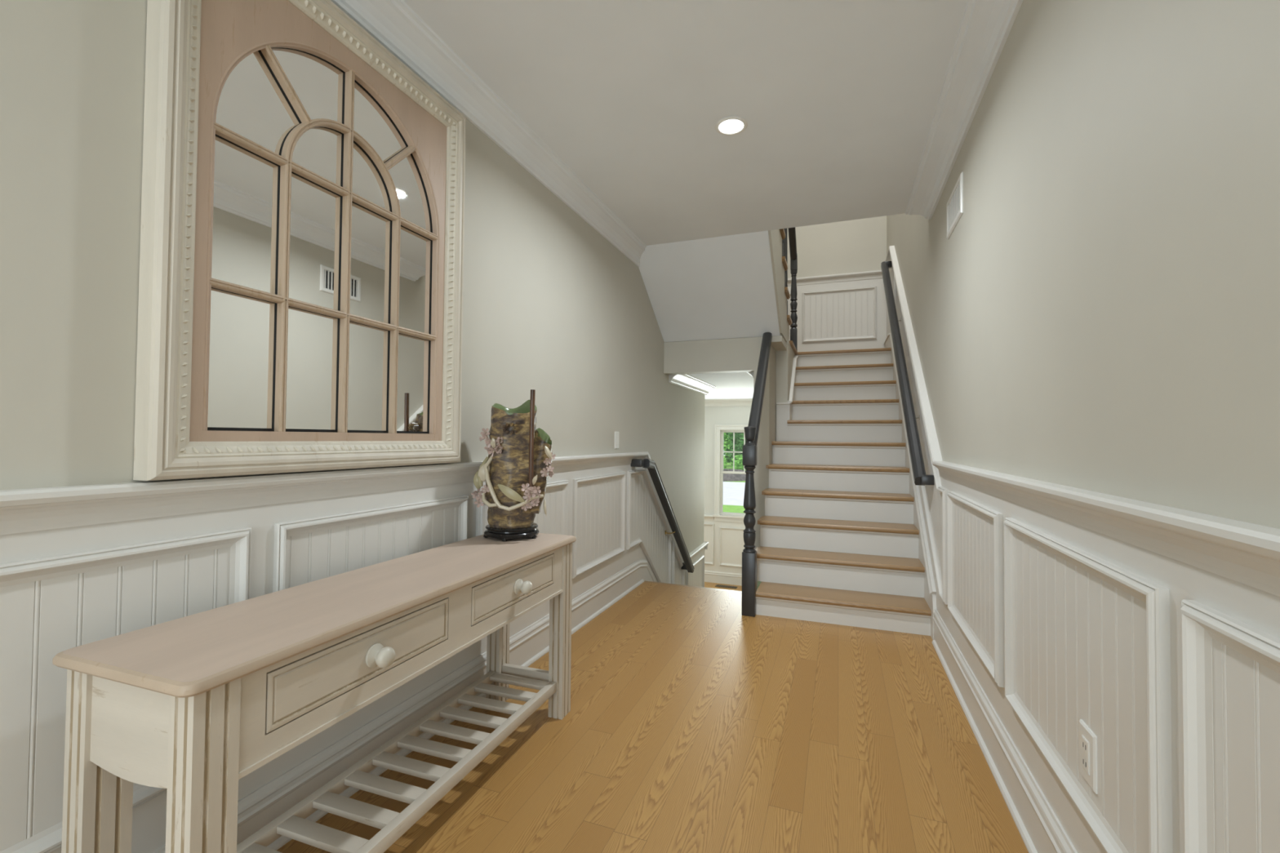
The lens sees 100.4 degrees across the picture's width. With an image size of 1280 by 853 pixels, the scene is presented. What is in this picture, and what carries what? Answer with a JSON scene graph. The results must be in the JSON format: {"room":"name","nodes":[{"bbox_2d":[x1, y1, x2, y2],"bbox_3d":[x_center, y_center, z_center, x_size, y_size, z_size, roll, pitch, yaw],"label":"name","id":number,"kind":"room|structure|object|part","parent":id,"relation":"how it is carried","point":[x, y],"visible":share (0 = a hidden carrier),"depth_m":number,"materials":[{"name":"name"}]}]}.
{"room":"home hallway","nodes":[
{"label":"home hallway","id":0,"kind":"room"},
{"bbox_2d":[0,0,704,553],"bbox_3d":[-0.695,-0.904,2.389,0.120,6.300,9.150,0,-1,20],"label":"wall","id":1,"kind":"structure","parent":0,"point":[552,308],"depth_m":1.14,"materials":[{"name":"beige paint"}]},
{"bbox_2d":[0,527,251,852],"bbox_3d":[-1.135,0.531,0.998,0.028,0.562,0.773,0,-1,20],"label":"wainscot panel","id":2,"kind":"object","parent":1,"relation":"attached to","point":[50,606],"depth_m":1.04,"materials":[{"name":"white paint"}]},
{"bbox_2d":[133,0,466,480],"bbox_3d":[-0.882,-0.549,1.617,0.064,1.352,0.994,0,-1,20],"label":"wall mirror","id":3,"kind":"object","parent":1,"relation":"attached to","point":[301,275],"visible":1,"depth_m":1.46,"materials":[{"name":"beige paint"}]},
{"bbox_2d":[207,47,431,431],"bbox_3d":[-0.907,-0.549,1.627,0.002,1.186,0.828,0,-1,20],"label":"mirror glass","id":4,"kind":"object","parent":3,"relation":"attached to","point":[254,104],"depth_m":1.53,"materials":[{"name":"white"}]},
{"bbox_2d":[0,463,704,852],"bbox_3d":[-0.762,1.206,2.035,0.004,2.065,8.540,0,-1,20],"label":"trim","id":5,"kind":"structure","parent":1,"relation":"attached to","point":[148,819],"depth_m":1.43,"materials":[{"name":"white paint"}]},
{"bbox_2d":[0,451,708,562],"bbox_3d":[-0.786,0.718,2.082,0.167,1.148,8.587,0,-1,20],"label":"trim","id":6,"kind":"structure","parent":1,"relation":"attached to","point":[32,509],"depth_m":1.27,"materials":[{"name":"white paint"}]},
{"bbox_2d":[272,495,468,592],"bbox_3d":[-0.840,0.551,1.791,0.028,0.562,0.784,0,-1,20],"label":"trim","id":7,"kind":"structure","parent":1,"relation":"attached to","point":[307,550],"depth_m":1.68,"materials":[{"name":"white paint"}]},
{"bbox_2d":[151,560,657,852],"bbox_3d":[-0.885,1.568,1.665,0.032,1.227,7.776,0,-1,20],"label":"baseboard","id":8,"kind":"structure","parent":1,"relation":"attached to","point":[265,804],"depth_m":1.81,"materials":[{"name":"white paint"}]},
{"bbox_2d":[330,0,646,266],"bbox_3d":[-1.062,-1.337,1.069,0.112,0.100,6.400,0,-1,20],"label":"trim","id":9,"kind":"structure","parent":1,"relation":"attached to","point":[393,24],"depth_m":2.15,"materials":[{"name":"paint"}]},
{"bbox_2d":[475,480,568,536],"bbox_3d":[-0.542,0.571,2.591,0.028,0.562,0.785,0,-1,20],"label":"trim","id":10,"kind":"structure","parent":1,"relation":"attached to","point":[555,521],"depth_m":2.81,"materials":[{"name":"white paint"}]},
{"bbox_2d":[572,471,625,578],"bbox_3d":[-0.245,0.591,3.390,0.028,0.562,0.762,0,-1,20],"label":"trim","id":11,"kind":"structure","parent":1,"relation":"attached to","point":[598,502],"depth_m":3.35,"materials":[{"name":"white paint"}]},
{"bbox_2d":[614,431,618,448],"bbox_3d":[-0.157,0.093,3.653,0.008,0.117,0.072,0,-1,20],"label":"light switch","id":12,"kind":"object","parent":1,"relation":"attached to","point":[616,433],"visible":1,"depth_m":3.64,"materials":[{"name":"white plastic"}]},
{"bbox_2d":[626,468,671,583],"bbox_3d":[0.092,0.961,4.296,0.028,1.256,1.040,0,-1,20],"label":"trim","id":13,"kind":"structure","parent":1,"relation":"attached to","point":[646,525],"depth_m":4.24,"materials":[{"name":"white paint"}]},
{"bbox_2d":[631,458,694,573],"bbox_3d":[0.229,0.824,4.531,0.120,1.139,1.434,0,-1,20],"label":"handrail","id":14,"kind":"object","parent":1,"relation":"attached to","point":[648,464],"visible":0.98,"depth_m":4.41,"materials":[{"name":"black paint"}]},
{"bbox_2d":[671,540,684,585],"bbox_3d":[0.360,1.524,5.020,0.028,0.958,0.370,0,-1,20],"label":"trim","id":15,"kind":"structure","parent":1,"relation":"attached to","point":[677,574],"depth_m":4.99,"materials":[{"name":"white paint"}]},
{"bbox_2d":[644,580,742,592],"bbox_3d":[0.431,1.204,3.951,0.905,0.028,0.042,0,-1,20],"label":"trim","id":16,"kind":"structure","parent":1,"relation":"attached to","point":[644,580],"depth_m":3.96,"materials":[{"name":"brown wood"}]},
{"bbox_2d":[685,555,704,586],"bbox_3d":[0.584,1.723,5.620,0.028,0.590,0.700,0,-1,20],"label":"trim","id":17,"kind":"structure","parent":1,"relation":"attached to","point":[696,578],"depth_m":5.74,"materials":[{"name":"white paint"}]},
{"bbox_2d":[276,582,1028,852],"bbox_3d":[-0.220,1.174,0.725,2.135,0.120,6.460,0,-1,20],"label":"floor","id":18,"kind":"structure","parent":0,"point":[694,723],"depth_m":1.86,"materials":[{"name":"brown wood"}]},
{"bbox_2d":[52,533,576,852],"bbox_3d":[-0.653,0.778,1.560,0.408,0.700,1.415,0,-1,19],"label":"console table","id":19,"kind":"object","parent":18,"relation":"on","point":[191,706],"visible":0.95,"depth_m":1.14,"materials":[{"name":"beige paint"}]},
{"bbox_3d":[-1.016,0.774,0.999,0.060,0.678,0.074,0,-1,19],"label":"leg","id":20,"kind":"part","parent":19,"relation":"part of","materials":[{"name":"beige wood"}]},
{"bbox_3d":[-0.744,0.775,0.904,0.060,0.678,0.074,0,-1,19],"label":"leg","id":21,"kind":"part","parent":19,"relation":"part of","materials":[{"name":"beige wood"}]},
{"bbox_3d":[-0.616,0.519,1.226,0.020,0.109,0.499,0,-1,19],"label":"drawer","id":22,"kind":"part","parent":19,"relation":"part of","materials":[{"name":"beige wood"}]},
{"bbox_3d":[-0.802,1.004,1.606,0.026,0.036,1.224,0,-1,19],"label":"shelf rail","id":23,"kind":"part","parent":19,"relation":"part of","materials":[{"name":"beige wood"}]},
{"bbox_3d":[-0.585,0.523,1.210,0.050,0.052,0.052,0,-1,19],"label":"knob","id":24,"kind":"part","parent":19,"relation":"part of","materials":[{"name":"white ceramic"}]},
{"bbox_3d":[-0.540,1.004,1.515,0.028,0.036,1.224,0,-1,19],"label":"shelf rail","id":25,"kind":"part","parent":19,"relation":"part of","materials":[{"name":"beige wood"}]},
{"bbox_3d":[-0.590,0.805,2.224,0.060,0.678,0.074,0,-1,19],"label":"leg","id":26,"kind":"part","parent":19,"relation":"part of","materials":[{"name":"beige wood"}]},
{"bbox_2d":[483,522,538,541],"bbox_3d":[-0.511,0.420,2.141,0.218,0.050,0.216,0,-1,20],"label":"stand","id":27,"kind":"object","parent":19,"relation":"on","point":[504,534],"visible":0.76,"depth_m":2.06,"materials":[{"name":"black wood"}]},
{"bbox_2d":[471,389,555,528],"bbox_3d":[-0.490,0.127,2.130,0.302,0.536,0.239,0,-1,20],"label":"vase","id":28,"kind":"object","parent":27,"relation":"on","point":[516,469],"visible":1,"depth_m":2.06,"materials":[{"name":"multicoloured ceramic"}]},
{"bbox_3d":[-0.424,0.176,2.145,0.135,0.342,0.116,0,-1,20],"label":"spout","id":29,"kind":"part","parent":28,"relation":"part of","materials":[{"name":"ceramic"}]},
{"bbox_3d":[-0.417,0.533,1.794,0.020,0.109,0.494,0,-1,19],"label":"drawer","id":30,"kind":"part","parent":19,"relation":"part of","materials":[{"name":"beige wood"}]},
{"bbox_3d":[-0.387,0.537,1.779,0.050,0.052,0.052,0,-1,19],"label":"knob","id":31,"kind":"part","parent":19,"relation":"part of","materials":[{"name":"white ceramic"}]},
{"bbox_3d":[-0.318,0.805,2.130,0.060,0.678,0.074,0,-1,19],"label":"leg","id":32,"kind":"part","parent":19,"relation":"part of","materials":[{"name":"beige wood"}]},
{"bbox_2d":[742,332,772,617],"bbox_3d":[0.863,0.204,3.836,0.083,1.974,1.072,0,-1,20],"label":"stair railing","id":33,"kind":"object","parent":18,"relation":"on","point":[749,448],"visible":1,"depth_m":3.34,"materials":[{"name":"black paint"}]},
{"bbox_3d":[0.688,0.984,3.353,0.082,0.392,0.082,0,-1,20],"label":"newel post","id":34,"kind":"part","parent":33,"relation":"part of","materials":[{"name":"black paint"}]},
{"bbox_3d":[0.873,-0.307,3.873,0.070,0.950,1.020,0,-1,19],"label":"handrail","id":35,"kind":"part","parent":33,"relation":"part of","materials":[{"name":"black paint"}]},
{"bbox_2d":[755,347,931,635],"bbox_3d":[1.589,0.751,4.349,1.031,3.117,2.517,0,-1,20],"label":"staircase","id":36,"kind":"structure","parent":18,"relation":"on","point":[839,535],"depth_m":3.83,"materials":[{"name":"white paint"}]},
{"bbox_2d":[403,0,968,245],"bbox_3d":[-0.237,-1.523,0.671,2.135,0.270,6.220,0,-1,20],"label":"ceiling","id":37,"kind":"structure","parent":0,"point":[837,100],"depth_m":2.16,"materials":[{"name":"paint"}]},
{"bbox_2d":[715,115,747,135],"bbox_3d":[0.407,-1.341,2.383,0.144,0.007,0.144,0,-1,20],"label":"recessed light","id":38,"kind":"object","parent":37,"relation":"in","point":[732,125],"visible":1,"depth_m":2.38,"materials":[{"name":"white plastic"}]},
{"bbox_2d":[688,372,753,399],"bbox_3d":[0.016,-0.464,6.710,3.350,0.020,3.636,0,-1,20],"label":"ceiling","id":39,"kind":"structure","parent":0,"point":[733,385],"depth_m":5.91,"materials":[{"name":"paint"}]},
{"bbox_2d":[789,340,798,355],"bbox_3d":[1.608,-0.632,5.634,1.933,0.296,1.449,0,-1,20],"label":"landing","id":40,"kind":"object","parent":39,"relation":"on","point":[791,342],"visible":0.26,"depth_m":5.17,"materials":[{"name":"brown wood"}]},
{"bbox_2d":[782,226,797,351],"bbox_3d":[1.299,-2.070,4.749,0.076,2.536,1.949,0,-1,20],"label":"stair railing","id":41,"kind":"object","parent":40,"relation":"on","point":[792,232],"visible":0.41,"depth_m":5.57,"materials":[{"name":"black paint"}]},
{"bbox_3d":[1.295,-2.555,4.737,0.068,1.567,1.902,0,-1,20],"label":"handrail","id":42,"kind":"part","parent":41,"relation":"part of","materials":[{"name":"black paint"}]},
{"bbox_3d":[1.615,-0.901,5.601,0.068,0.240,0.068,0,-1,20],"label":"newel post","id":43,"kind":"part","parent":41,"relation":"part of","materials":[{"name":"black paint"}]},
{"bbox_2d":[704,582,742,591],"bbox_3d":[0.123,2.400,6.804,3.490,0.100,3.250,0,-1,20],"label":"floor","id":44,"kind":"structure","parent":0,"point":[707,584],"depth_m":7.95,"materials":[{"name":"brown wood"}]},
{"bbox_2d":[715,584,737,589],"bbox_3d":[1.282,2.382,7.926,0.320,0.007,0.120,0,-1,20],"label":"floor vent","id":45,"kind":"object","parent":44,"relation":"in","point":[716,585],"visible":1,"depth_m":7.92,"materials":[{"name":"brown metal"}]},
{"bbox_2d":[663,335,786,374],"bbox_3d":[0.757,-0.594,4.692,0.997,0.271,0.465,0,-1,20],"label":"wall header","id":46,"kind":"structure","parent":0,"point":[735,354],"depth_m":4.51,"materials":[{"name":"beige paint"}]},
{"bbox_2d":[638,228,791,342],"bbox_3d":[0.679,-1.150,4.444,1.020,0.825,1.507,0,-1,20],"label":"staircase","id":47,"kind":"structure","parent":46,"relation":"on","point":[730,286],"depth_m":4.07,"materials":[{"name":"paint"}]},
{"bbox_2d":[703,405,751,573],"bbox_3d":[0.720,1.015,8.406,3.490,2.950,0.197,0,-1,20],"label":"wall","id":48,"kind":"structure","parent":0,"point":[739,415],"depth_m":8.16,"materials":[{"name":"paint"}]},
{"bbox_2d":[712,424,748,522],"bbox_3d":[1.569,0.709,8.062,0.920,1.472,0.145,0,-1,20],"label":"window","id":49,"kind":"structure","parent":48,"relation":"attached to","point":[718,475],"depth_m":8.16,"materials":[{"name":"white paint"}]},
{"bbox_3d":[1.592,0.392,8.123,0.720,0.670,0.030,0,-1,20],"label":"sash","id":50,"kind":"part","parent":49,"relation":"part of","materials":[{"name":"white paint"}]},
{"bbox_3d":[1.576,1.018,8.081,0.720,0.665,0.030,0,-1,20],"label":"sash","id":51,"kind":"part","parent":49,"relation":"part of","materials":[{"name":"white paint"}]},
{"bbox_2d":[753,336,776,549],"bbox_3d":[1.624,0.828,6.053,0.125,3.038,3.686,0,-1,20],"label":"wall","id":52,"kind":"structure","parent":0,"point":[766,434],"depth_m":4.34,"materials":[{"name":"beige paint"}]},
{"bbox_2d":[775,339,795,441],"bbox_3d":[1.421,-0.218,5.173,0.104,1.086,0.915,0,-1,20],"label":"wall","id":53,"kind":"structure","parent":0,"point":[784,359],"depth_m":4.76,"materials":[{"name":"beige paint"}]},
{"bbox_2d":[776,355,798,441],"bbox_3d":[1.434,-0.305,5.152,0.125,0.897,0.940,0,-1,20],"label":"trim","id":54,"kind":"structure","parent":53,"relation":"attached to","point":[784,410],"depth_m":4.73,"materials":[{"name":"white paint"}]},
{"bbox_2d":[786,215,886,278],"bbox_3d":[1.896,-2.219,6.405,1.935,3.450,0.120,0,-1,20],"label":"wall","id":55,"kind":"structure","parent":0,"point":[855,246],"depth_m":6.18,"materials":[{"name":"beige paint"}]},
{"bbox_2d":[786,293,791,340],"bbox_3d":[1.433,-1.286,6.475,0.830,0.600,0.028,0,-1,20],"label":"trim","id":56,"kind":"structure","parent":55,"relation":"attached to","point":[789,299],"depth_m":6.36,"materials":[{"name":"white paint"}]},
{"bbox_2d":[787,270,882,286],"bbox_3d":[1.863,-1.716,6.316,1.935,0.080,0.047,0,-1,20],"label":"trim","id":57,"kind":"structure","parent":55,"relation":"attached to","point":[877,273],"depth_m":6.16,"materials":[{"name":"white paint"}]},
{"bbox_2d":[787,278,886,351],"bbox_3d":[1.866,-1.244,6.325,1.935,0.963,0.004,0,-1,20],"label":"trim","id":58,"kind":"structure","parent":55,"relation":"attached to","point":[878,343],"depth_m":6.13,"materials":[{"name":"white paint"}]},
{"bbox_2d":[802,285,876,342],"bbox_3d":[2.293,-1.286,6.155,0.805,0.600,0.028,0,-1,20],"label":"wainscot panel","id":59,"kind":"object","parent":55,"relation":"attached to","point":[848,313],"depth_m":6.16,"materials":[{"name":"white paint"}]},
{"bbox_2d":[886,0,1279,528],"bbox_3d":[1.231,-0.903,1.673,0.120,6.300,9.150,0,-1,20],"label":"wall","id":60,"kind":"structure","parent":0,"point":[1100,312],"depth_m":1.02,"materials":[{"name":"beige paint"}]},
{"bbox_2d":[880,261,934,485],"bbox_3d":[2.062,-0.672,4.228,0.102,2.075,2.574,0,-1,20],"label":"handrail","id":61,"kind":"object","parent":60,"relation":"attached to","point":[921,478],"visible":0.92,"depth_m":3.66,"materials":[{"name":"black paint"}]},
{"bbox_2d":[884,332,936,639],"bbox_3d":[2.184,0.114,4.457,0.034,2.205,3.220,0,-1,20],"label":"trim","id":62,"kind":"structure","parent":60,"relation":"attached to","point":[930,592],"depth_m":3.45,"materials":[{"name":"white paint"}]},
{"bbox_2d":[893,275,948,604],"bbox_3d":[1.938,-0.286,3.787,0.028,2.371,2.465,0,-1,20],"label":"trim","id":63,"kind":"structure","parent":60,"relation":"attached to","point":[935,497],"depth_m":3.01,"materials":[{"name":"white paint"}]},
{"bbox_2d":[946,171,963,239],"bbox_3d":[1.462,-1.018,2.481,0.010,0.180,0.330,0,-1,20],"label":"air vent","id":64,"kind":"object","parent":60,"relation":"in","point":[955,202],"visible":1,"depth_m":2.45,"materials":[{"name":"white plastic"}]},
{"bbox_2d":[905,0,1023,220],"bbox_3d":[0.609,-1.337,0.352,0.125,0.100,6.220,0,-1,20],"label":"trim","id":65,"kind":"structure","parent":60,"relation":"attached to","point":[986,25],"depth_m":2.06,"materials":[{"name":"paint"}]},
{"bbox_2d":[946,491,1004,687],"bbox_3d":[1.322,0.578,2.133,0.028,0.562,0.834,0,-1,20],"label":"trim","id":66,"kind":"structure","parent":60,"relation":"attached to","point":[975,531],"depth_m":2.04,"materials":[{"name":"white paint"}]},
{"bbox_2d":[932,609,1077,852],"bbox_3d":[0.581,1.021,0.148,0.032,0.175,5.930,0,-1,20],"label":"baseboard","id":67,"kind":"structure","parent":60,"relation":"attached to","point":[1039,828],"depth_m":1.69,"materials":[{"name":"white paint"}]},
{"bbox_2d":[885,245,1279,596],"bbox_3d":[1.152,-0.811,1.700,0.047,2.087,9.150,0,-1,20],"label":"trim","id":68,"kind":"structure","parent":60,"relation":"attached to","point":[1247,553],"depth_m":0.92,"materials":[{"name":"white paint"}]},
{"bbox_2d":[886,266,1279,852],"bbox_3d":[1.168,-0.338,1.682,0.004,2.970,9.150,0,-1,20],"label":"trim","id":69,"kind":"structure","parent":60,"relation":"attached to","point":[1259,609],"depth_m":1.08,"materials":[{"name":"white paint"}]},
{"bbox_2d":[1004,517,1173,852],"bbox_3d":[0.999,0.556,1.262,0.028,0.562,0.848,0,-1,20],"label":"wainscot panel","id":70,"kind":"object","parent":60,"relation":"attached to","point":[1087,636],"depth_m":1.10,"materials":[{"name":"white paint"}]},
{"bbox_2d":[1079,719,1097,794],"bbox_3d":[0.957,0.704,1.142,0.009,0.117,0.075,0,-1,20],"label":"outlet","id":71,"kind":"object","parent":60,"relation":"attached to","point":[1087,739],"visible":1,"depth_m":1.13,"materials":[{"name":"white plastic"}]},
{"bbox_2d":[1081,734,1089,775],"bbox_3d":[0.955,0.704,1.143,0.004,0.068,0.034,0,-1,20],"label":"receptacle","id":72,"kind":"object","parent":71,"relation":"attached to","point":[1085,738],"depth_m":1.14,"materials":[{"name":"white plastic"}]},
{"bbox_2d":[1180,599,1279,852],"bbox_3d":[0.684,0.534,0.418,0.028,0.562,0.825,0,-1,20],"label":"wainscot panel","id":73,"kind":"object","parent":60,"relation":"attached to","point":[1230,667],"depth_m":0.73,"materials":[{"name":"white paint"}]},
{"bbox_3d":[-0.204,0.963,7.549,2.555,2.800,2.450,0,-1,20],"label":"wall","id":74,"kind":"structure","parent":0,"visible":0},
{"bbox_2d":[668,372,753,406],"bbox_3d":[0.029,-0.403,6.746,3.350,0.100,3.556,0,-1,20],"label":"trim","id":75,"kind":"structure","parent":74,"relation":"attached to","point":[687,381],"depth_m":5.74,"materials":[{"name":"white paint"}]},
{"bbox_2d":[704,570,742,586],"bbox_3d":[0.094,2.265,6.941,3.340,0.175,3.020,0,-1,20],"label":"baseboard","id":76,"kind":"structure","parent":74,"relation":"attached to","point":[727,578],"depth_m":8.10,"materials":[{"name":"white paint"}]},
{"label":"outside","id":77,"kind":"structure","parent":0,"visible":0},
{"bbox_2d":[723,455,746,513],"bbox_3d":[10.696,3.656,43.101,70.000,0.200,71.600,0,-1,20],"label":"lawn","id":78,"kind":"structure","parent":77,"point":[729,508],"depth_m":19.64,"materials":[{"name":"green plant"}]},
{"bbox_2d":[723,456,727,468],"bbox_3d":[5.693,2.679,38.566,1.252,1.328,1.305,0,-1,20],"label":"shrub","id":79,"kind":"object","parent":78,"relation":"on","point":[724,459],"visible":0.19,"depth_m":38.41,"materials":[{"name":"green plant"}]},
{"bbox_2d":[723,432,737,459],"bbox_3d":[9.823,-1.114,59.322,4.385,10.972,4.467,1,-2,-35],"label":"tree","id":80,"kind":"object","parent":78,"relation":"on","point":[726,442],"visible":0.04,"depth_m":57.86,"materials":[{"name":"green plant"}]},
{"bbox_2d":[724,432,743,466],"bbox_3d":[9.983,-0.495,50.740,4.117,9.221,4.470,0,-1,20],"label":"tree","id":81,"kind":"object","parent":78,"relation":"on","point":[737,436],"visible":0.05,"depth_m":50.19,"materials":[{"name":"green plant"}]},
{"bbox_2d":[723,468,746,481],"bbox_3d":[5.550,3.029,33.856,4.800,0.660,4.609,0,-1,20],"label":"mulch bed","id":82,"kind":"object","parent":78,"relation":"on","point":[726,477],"visible":0.27,"depth_m":32.17,"materials":[{"name":"grey"}]},
{"bbox_2d":[730,454,743,470],"bbox_3d":[7.143,2.681,38.458,1.316,1.259,1.300,0,-1,20],"label":"shrub","id":83,"kind":"object","parent":78,"relation":"on","point":[738,462],"visible":0.7,"depth_m":38.23,"materials":[{"name":"green plant"}]},
{"bbox_2d":[737,433,746,454],"bbox_3d":[9.800,0.414,42.205,4.021,6.888,3.496,2,-2,-43],"label":"tree","id":84,"kind":"object","parent":78,"relation":"on","point":[741,438],"visible":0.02,"depth_m":42.01,"materials":[{"name":"green plant"}]},
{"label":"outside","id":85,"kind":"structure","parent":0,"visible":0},
{"bbox_2d":[723,481,745,506],"bbox_3d":[4.317,3.236,25.954,70.000,0.180,11.200,0,-1,20],"label":"driveway","id":86,"kind":"structure","parent":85,"point":[733,492],"depth_m":24.88,"materials":[{"name":"concrete"}]}
]}

